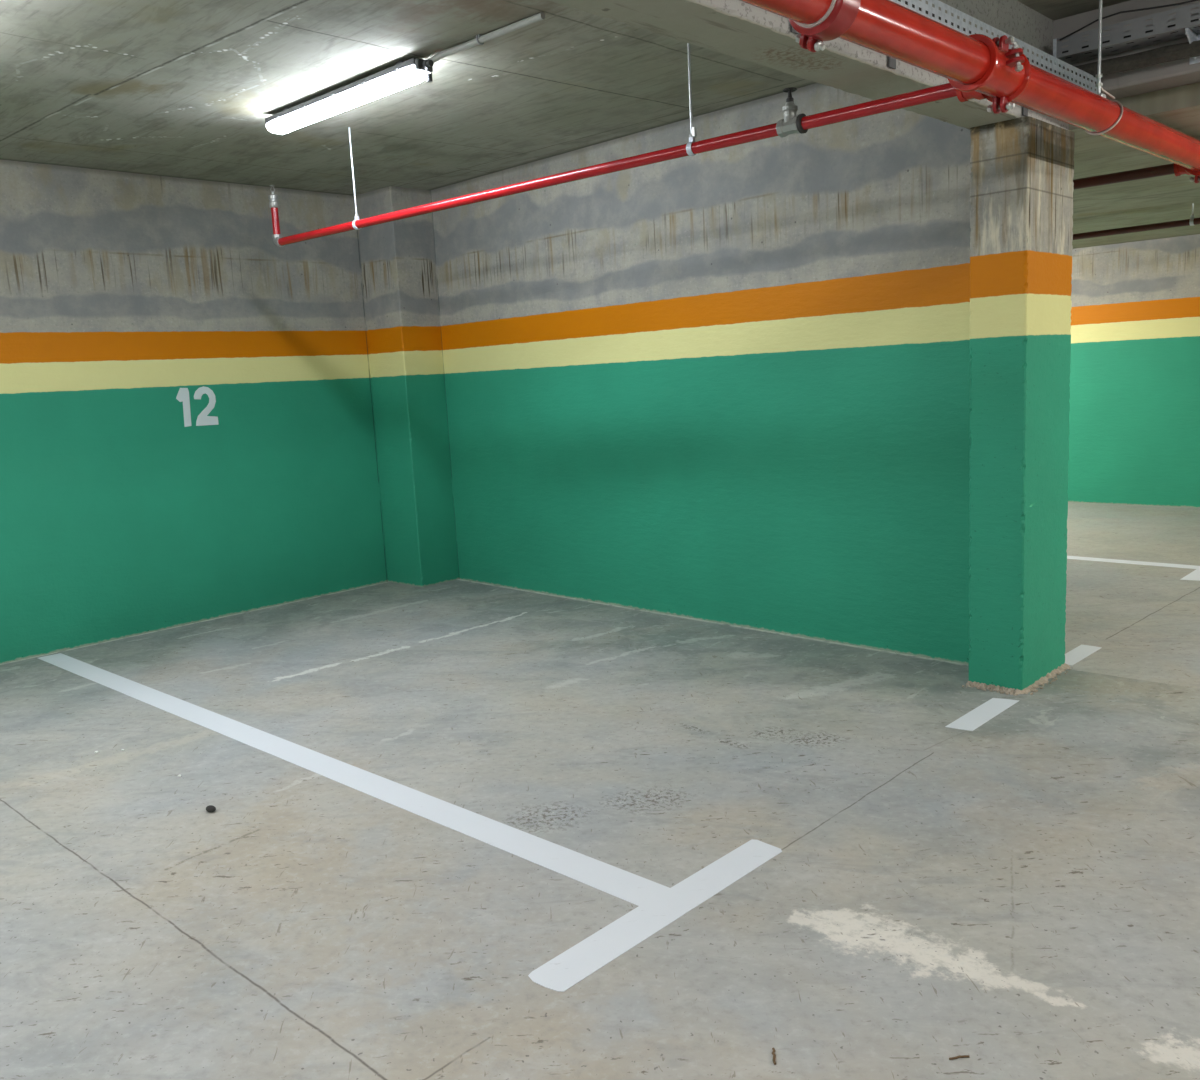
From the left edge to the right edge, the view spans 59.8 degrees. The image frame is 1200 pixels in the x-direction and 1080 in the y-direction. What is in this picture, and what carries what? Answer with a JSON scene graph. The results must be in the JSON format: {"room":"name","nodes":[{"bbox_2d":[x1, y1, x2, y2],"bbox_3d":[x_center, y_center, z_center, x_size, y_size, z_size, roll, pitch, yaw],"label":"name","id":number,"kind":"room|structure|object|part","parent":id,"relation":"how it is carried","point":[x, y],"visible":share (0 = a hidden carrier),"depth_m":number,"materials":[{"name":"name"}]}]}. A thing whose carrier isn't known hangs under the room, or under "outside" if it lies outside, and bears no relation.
{"room":"parking garage","nodes":[
{"label":"parking garage","id":0,"kind":"room"},
{"bbox_2d":[0,159,387,663],"bbox_3d":[-2.701,-0.833,6.447,0.250,2.721,14.410,5,12,43],"label":"wall","id":1,"kind":"structure","parent":0,"point":[121,292],"depth_m":6.35,"materials":[{"name":"green paint"}]},
{"bbox_2d":[176,386,218,426],"bbox_3d":[-2.501,-0.829,6.476,0.003,0.242,0.254,5,12,43],"label":"number","id":2,"kind":"object","parent":1,"relation":"attached to","point":[183,394],"visible":1,"depth_m":6.49,"materials":[{"name":"white paint"}]},
{"bbox_2d":[356,186,458,586],"bbox_3d":[-1.343,-1.046,7.387,0.410,2.711,0.366,5,12,43],"label":"pillar","id":3,"kind":"structure","parent":0,"point":[398,263],"depth_m":7.24,"materials":[{"name":"green paint"}]},
{"bbox_2d":[0,0,1129,195],"bbox_3d":[-0.820,-1.497,0.698,10.750,0.200,8.980,5,12,43],"label":"ceiling","id":4,"kind":"structure","parent":0,"point":[187,89],"depth_m":4.58,"materials":[{"name":"grey concrete"}]},
{"bbox_2d":[265,58,433,133],"bbox_3d":[-1.118,-1.937,4.572,1.228,0.103,0.094,5,12,43],"label":"light","id":5,"kind":"object","parent":4,"relation":"attached to","point":[404,74],"visible":1,"depth_m":4.47,"materials":[{"name":"white plastic"}]},
{"bbox_2d":[348,127,360,229],"bbox_3d":[-1.261,-1.850,5.337,0.022,0.506,0.050,5,12,43],"label":"hanger","id":6,"kind":"object","parent":4,"relation":"hanging from","point":[356,214],"visible":0.87,"depth_m":5.34,"materials":[{"name":"metal"}]},
{"bbox_3d":[-1.262,-1.879,5.332,0.009,0.448,0.010,5,12,43],"label":"rod","id":7,"kind":"part","parent":6,"relation":"part of","materials":[{"name":"metal"}]},
{"bbox_2d":[268,83,956,246],"bbox_3d":[-0.353,-1.669,4.503,4.131,0.372,0.064,5,12,43],"label":"pipe","id":8,"kind":"object","parent":6,"relation":"hanging from","point":[791,123],"visible":0.99,"depth_m":3.95,"materials":[{"name":"red metal"}]},
{"bbox_2d":[268,194,278,207],"bbox_3d":[-1.839,-1.908,5.880,0.054,0.070,0.054,5,12,43],"label":"sprinkler","id":9,"kind":"object","parent":8,"relation":"attached to","point":[273,198],"depth_m":5.86,"materials":[{"name":"silver metal"}]},
{"bbox_3d":[0.650,-1.519,3.571,0.025,0.046,0.025,5,12,43],"label":"stem","id":10,"kind":"part","parent":8,"relation":"part of","materials":[{"name":"metal"}]},
{"bbox_2d":[429,12,544,62],"bbox_3d":[-0.446,-1.910,3.990,0.644,0.056,0.044,5,12,40],"label":"conduit","id":11,"kind":"object","parent":4,"relation":"attached to","point":[480,39],"visible":0.99,"depth_m":3.96,"materials":[{"name":"grey plastic"}]},
{"bbox_2d":[686,43,696,155],"bbox_3d":[0.334,-1.689,3.839,0.029,0.524,0.050,5,12,43],"label":"hanger","id":12,"kind":"object","parent":4,"relation":"hanging from","point":[693,134],"visible":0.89,"depth_m":3.86,"materials":[{"name":"metal"}]},
{"bbox_3d":[0.330,-1.718,3.837,0.009,0.466,0.010,5,12,43],"label":"rod","id":13,"kind":"part","parent":12,"relation":"part of","materials":[{"name":"metal"}]},
{"bbox_2d":[1085,0,1122,134],"bbox_3d":[1.783,-1.724,3.697,0.122,0.562,0.118,-4,9,-6],"label":"hanger","id":14,"kind":"object","parent":4,"relation":"hanging from","point":[1099,75],"visible":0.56,"depth_m":3.67,"materials":[{"name":"metal"}]},
{"bbox_2d":[739,0,1199,183],"bbox_3d":[0.940,-1.327,2.848,0.228,0.210,14.410,5,12,43],"label":"pipe","id":15,"kind":"object","parent":14,"relation":"hanging from","point":[978,66],"visible":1,"depth_m":2.91,"materials":[{"name":"red metal"}]},
{"bbox_3d":[1.751,-1.779,3.652,0.010,0.436,0.011,5,12,43],"label":"rod","id":16,"kind":"part","parent":14,"relation":"part of","materials":[{"name":"metal"}]},
{"bbox_2d":[0,502,1199,1079],"bbox_3d":[1.257,0.933,3.154,10.750,0.150,14.610,5,12,43],"label":"floor","id":17,"kind":"structure","parent":0,"point":[1017,893],"depth_m":3.13,"materials":[{"name":"concrete"}]},
{"bbox_2d":[206,805,215,811],"bbox_3d":[-1.329,0.917,3.562,0.044,0.022,0.028,5,12,43],"label":"pebble","id":18,"kind":"object","parent":17,"relation":"on","point":[210,808],"visible":1,"depth_m":3.55,"materials":[{"name":"grey stone"}]},
{"bbox_2d":[38,653,781,991],"bbox_3d":[-1.452,0.817,4.309,4.618,0.001,0.934,5,12,43],"label":"parking line","id":19,"kind":"object","parent":17,"relation":"on","point":[659,905],"visible":1,"depth_m":3.08,"materials":[{"name":"white paint"}]},
{"bbox_2d":[772,1048,775,1064],"bbox_3d":[0.357,1.059,2.143,0.008,0.007,0.049,-2,9,7],"label":"splinter","id":20,"kind":"object","parent":17,"relation":"on","point":[773,1049],"visible":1,"depth_m":2.14,"materials":[{"name":"wood"}]},
{"bbox_2d":[949,1055,969,1059],"bbox_3d":[0.727,1.046,2.109,0.043,0.006,0.007,-4,9,-9],"label":"splinter","id":21,"kind":"object","parent":17,"relation":"on","point":[959,1056],"visible":1,"depth_m":2.11,"materials":[{"name":"brown wood"}]},
{"bbox_2d":[945,698,1018,730],"bbox_3d":[1.521,0.688,4.139,0.103,0.001,0.459,5,12,43],"label":"parking line","id":22,"kind":"object","parent":17,"relation":"on","point":[988,710],"visible":1,"depth_m":4.13,"materials":[{"name":"white paint"}]},
{"bbox_2d":[1065,645,1101,664],"bbox_3d":[2.229,0.535,4.872,0.102,0.001,0.372,5,12,43],"label":"parking line","id":23,"kind":"object","parent":17,"relation":"on","point":[1072,657],"visible":0.82,"depth_m":4.88,"materials":[{"name":"white paint"}]},
{"bbox_2d":[1067,556,1199,580],"bbox_3d":[2.232,0.021,8.143,4.620,0.001,0.905,5,12,43],"label":"parking line","id":24,"kind":"object","parent":17,"relation":"on","point":[1195,575],"visible":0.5,"depth_m":6.81,"materials":[{"name":"white paint"}]},
{"bbox_2d":[430,83,970,664],"bbox_3d":[0.241,-0.938,6.138,0.219,2.721,4.444,-12,12,-44],"label":"wall","id":25,"kind":"structure","parent":0,"point":[730,385],"depth_m":5.54,"materials":[{"name":"green paint"}]},
{"bbox_2d":[549,0,1068,129],"bbox_3d":[-1.227,-1.249,1.193,0.226,0.421,9.055,5,12,43],"label":"ceiling beam","id":26,"kind":"structure","parent":0,"point":[738,29],"depth_m":3.15,"materials":[{"name":"concrete"}]},
{"bbox_2d":[790,0,1096,115],"bbox_3d":[-0.626,-1.202,1.540,0.178,0.144,7.360,5,12,43],"label":"cable tray","id":27,"kind":"object","parent":26,"relation":"attached to","point":[922,4],"visible":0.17,"depth_m":3.35,"materials":[{"name":"metal"}]},
{"bbox_2d":[898,0,1084,85],"bbox_3d":[-0.604,-1.224,1.472,0.042,0.040,7.200,5,12,43],"label":"cable","id":28,"kind":"object","parent":27,"relation":"in","point":[906,2],"visible":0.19,"depth_m":3.26,"materials":[{"name":"black plastic"}]},
{"bbox_2d":[962,116,1074,695],"bbox_3d":[1.789,-0.531,4.406,0.289,2.303,0.551,5,12,43],"label":"pillar","id":29,"kind":"structure","parent":0,"point":[1022,173],"depth_m":4.29,"materials":[{"name":"green paint"}]},
{"bbox_2d":[1053,0,1199,99],"bbox_3d":[4.041,-1.746,2.279,5.880,0.321,0.231,5,12,43],"label":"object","id":30,"kind":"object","parent":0,"point":[1176,73],"depth_m":4.02,"materials":[{"name":"metal"}]},
{"bbox_2d":[1053,3,1199,64],"bbox_3d":[3.702,-1.696,2.357,5.182,0.172,0.149,5,12,43],"label":"cable tray","id":31,"kind":"object","parent":30,"relation":"attached to","point":[1184,26],"visible":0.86,"depth_m":3.89,"materials":[{"name":"metal"}]},
{"bbox_3d":[1.775,-1.900,4.070,0.012,0.102,0.014,5,12,43],"label":"plate","id":32,"kind":"part","parent":31,"relation":"part of","materials":[{"name":"metal"}]},
{"bbox_2d":[1059,0,1197,40],"bbox_3d":[2.252,-1.913,3.593,1.301,0.049,0.012,5,12,43],"label":"cable","id":33,"kind":"object","parent":31,"relation":"hanging from","point":[1189,1],"visible":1,"depth_m":3.86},
{"bbox_2d":[1062,18,1198,52],"bbox_3d":[3.602,-1.726,2.385,4.940,0.026,0.031,5,12,43],"label":"cable","id":34,"kind":"object","parent":31,"relation":"in","point":[1169,26],"visible":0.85,"depth_m":3.90,"materials":[{"name":"plastic"}]},
{"bbox_2d":[1066,26,1199,58],"bbox_3d":[3.628,-1.734,2.412,4.940,0.031,0.036,5,12,43],"label":"cable","id":35,"kind":"object","parent":31,"relation":"in","point":[1198,26],"visible":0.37,"depth_m":3.94,"materials":[{"name":"plastic"}]},
{"bbox_2d":[1071,40,1199,78],"bbox_3d":[3.664,-1.661,2.420,4.953,0.069,0.070,5,12,43],"label":"pipe","id":36,"kind":"object","parent":31,"relation":"attached to","point":[1168,53],"visible":0.79,"depth_m":3.92,"materials":[{"name":"grey metal"}]},
{"bbox_2d":[1067,234,1199,507],"bbox_3d":[6.219,-1.345,8.016,10.500,2.325,0.200,5,12,43],"label":"wall","id":37,"kind":"structure","parent":0,"point":[1134,437],"depth_m":9.25,"materials":[{"name":"green paint"}]},
{"bbox_2d":[1069,82,1199,248],"bbox_3d":[4.219,-2.389,5.966,10.750,0.596,5.555,5,12,43],"label":"ceiling","id":38,"kind":"structure","parent":0,"point":[1167,198],"depth_m":6.03,"materials":[{"name":"grey concrete"}]},
{"bbox_2d":[1189,203,1194,225],"bbox_3d":[3.890,-2.139,6.849,0.022,0.146,0.049,5,12,43],"label":"hanger","id":39,"kind":"object","parent":38,"relation":"hanging from","point":[1192,214],"visible":1,"depth_m":6.84,"materials":[{"name":"metal"}]},
{"bbox_2d":[1073,218,1199,239],"bbox_3d":[2.777,-2.192,7.907,4.328,0.057,0.042,5,12,43],"label":"pipe","id":40,"kind":"object","parent":39,"relation":"hanging from","point":[1179,223],"visible":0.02,"depth_m":7.08,"materials":[{"name":"red metal"}]},
{"bbox_3d":[1.593,-1.845,5.752,0.022,0.147,0.055,5,12,43],"label":"hanger","id":41,"kind":"object","parent":38,"relation":"hanging from","visible":0},
{"bbox_2d":[1073,163,1174,189],"bbox_3d":[1.133,-1.841,6.195,4.328,0.060,0.048,5,12,43],"label":"pipe","id":42,"kind":"object","parent":41,"relation":"hanging from","point":[1168,169],"visible":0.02,"depth_m":4.91,"materials":[{"name":"red metal"}]}
]}

